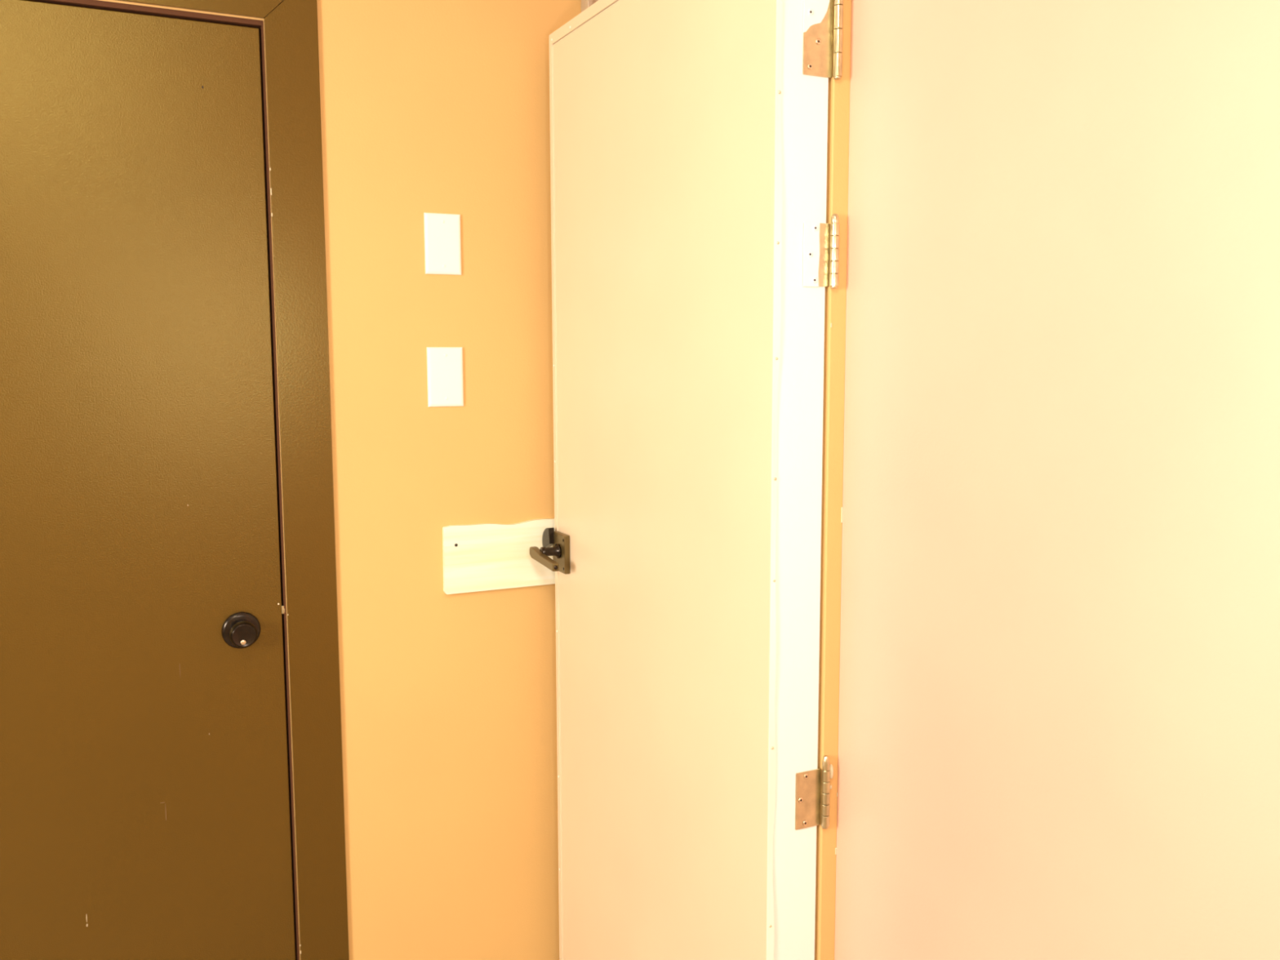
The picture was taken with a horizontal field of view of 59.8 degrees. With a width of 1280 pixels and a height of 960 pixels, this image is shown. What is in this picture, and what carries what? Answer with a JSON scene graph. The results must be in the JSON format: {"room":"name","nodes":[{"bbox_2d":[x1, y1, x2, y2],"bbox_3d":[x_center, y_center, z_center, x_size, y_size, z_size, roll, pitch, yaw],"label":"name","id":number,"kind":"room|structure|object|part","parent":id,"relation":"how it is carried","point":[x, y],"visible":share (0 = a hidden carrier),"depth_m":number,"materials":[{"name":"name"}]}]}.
{"room":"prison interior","nodes":[
{"label":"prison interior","id":0,"kind":"room"},
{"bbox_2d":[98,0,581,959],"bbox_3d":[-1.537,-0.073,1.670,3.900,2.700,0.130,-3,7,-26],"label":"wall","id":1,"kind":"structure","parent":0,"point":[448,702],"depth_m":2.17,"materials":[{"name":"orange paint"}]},
{"bbox_2d":[0,0,349,959],"bbox_3d":[-1.070,0.183,1.899,1.064,2.138,0.170,-3,7,-26],"label":"door","id":2,"kind":"structure","parent":1,"relation":"in","point":[147,802],"depth_m":1.95,"materials":[{"name":"brown paint"}]},
{"bbox_3d":[-1.054,-0.830,1.746,1.063,0.090,0.007,-3,7,-26],"label":"casing","id":3,"kind":"part","parent":2,"relation":"part of","materials":[{"name":"brown paint"}]},
{"bbox_3d":[-0.719,0.277,2.012,0.048,0.048,0.042,-3,7,-26],"label":"knob","id":4,"kind":"part","parent":2,"relation":"part of","materials":[{"name":"brown metal"}]},
{"bbox_3d":[-0.613,0.163,2.073,0.090,2.137,0.007,-3,7,-26],"label":"casing","id":5,"kind":"part","parent":2,"relation":"part of","materials":[{"name":"brown paint"}]},
{"bbox_2d":[423,212,461,275],"bbox_3d":[-0.376,-0.450,2.122,0.070,0.114,0.007,-3,7,-26],"label":"wall plate","id":6,"kind":"object","parent":1,"relation":"attached to","point":[442,246],"visible":1,"depth_m":2.12,"materials":[{"name":"white plastic"}]},
{"bbox_2d":[426,346,463,407],"bbox_3d":[-0.376,-0.199,2.150,0.070,0.114,0.007,-3,7,-26],"label":"wall plate","id":7,"kind":"object","parent":1,"relation":"attached to","point":[444,364],"visible":1,"depth_m":2.15,"materials":[{"name":"white plastic"}]},
{"bbox_2d":[442,518,555,594],"bbox_3d":[-0.250,0.150,2.246,0.300,0.136,0.013,-3,7,-26],"label":"wooden board","id":8,"kind":"object","parent":1,"relation":"attached to","point":[481,557],"visible":0.79,"depth_m":2.22,"materials":[{"name":"white wood"}]},
{"bbox_2d":[581,0,598,12],"bbox_3d":[-0.094,-0.144,2.278,0.030,2.699,0.036,-3,7,-26],"label":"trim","id":9,"kind":"structure","parent":1,"relation":"attached to","point":[585,4],"depth_m":2.18,"materials":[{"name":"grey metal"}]},
{"bbox_2d":[834,0,1279,959],"bbox_3d":[0.784,0.033,0.673,0.130,2.700,3.708,-3,7,-26],"label":"wall","id":10,"kind":"structure","parent":0,"point":[1059,716],"depth_m":1.20,"materials":[{"name":"beige paint"}]},
{"bbox_2d":[528,0,843,959],"bbox_3d":[0.023,0.209,1.899,0.143,2.057,0.831,-3,7,-27],"label":"door","id":11,"kind":"structure","parent":10,"relation":"in","point":[690,231],"depth_m":1.71,"materials":[{"name":"white paint"}]},
{"bbox_3d":[-0.187,0.152,2.160,0.013,0.029,0.128,-3,7,-26],"label":"lever","id":12,"kind":"part","parent":11,"relation":"part of","materials":[{"name":"brown metal"}]},
{"bbox_3d":[-0.167,0.172,2.237,0.004,2.057,0.014,-3,7,-26],"label":"edge trim","id":13,"kind":"part","parent":11,"relation":"part of","materials":[{"name":"beige paint"}]},
{"bbox_3d":[0.002,-0.802,1.774,0.004,0.020,0.792,-3,7,-26],"label":"edge trim","id":14,"kind":"part","parent":11,"relation":"part of","materials":[{"name":"beige paint"}]},
{"bbox_2d":[814,0,851,959],"bbox_3d":[0.243,0.229,1.634,0.028,2.100,0.139,-3,7,-26],"label":"trim","id":15,"kind":"structure","parent":10,"relation":"attached to","point":[838,96],"depth_m":1.55,"materials":[{"name":"orange paint"}]}
]}

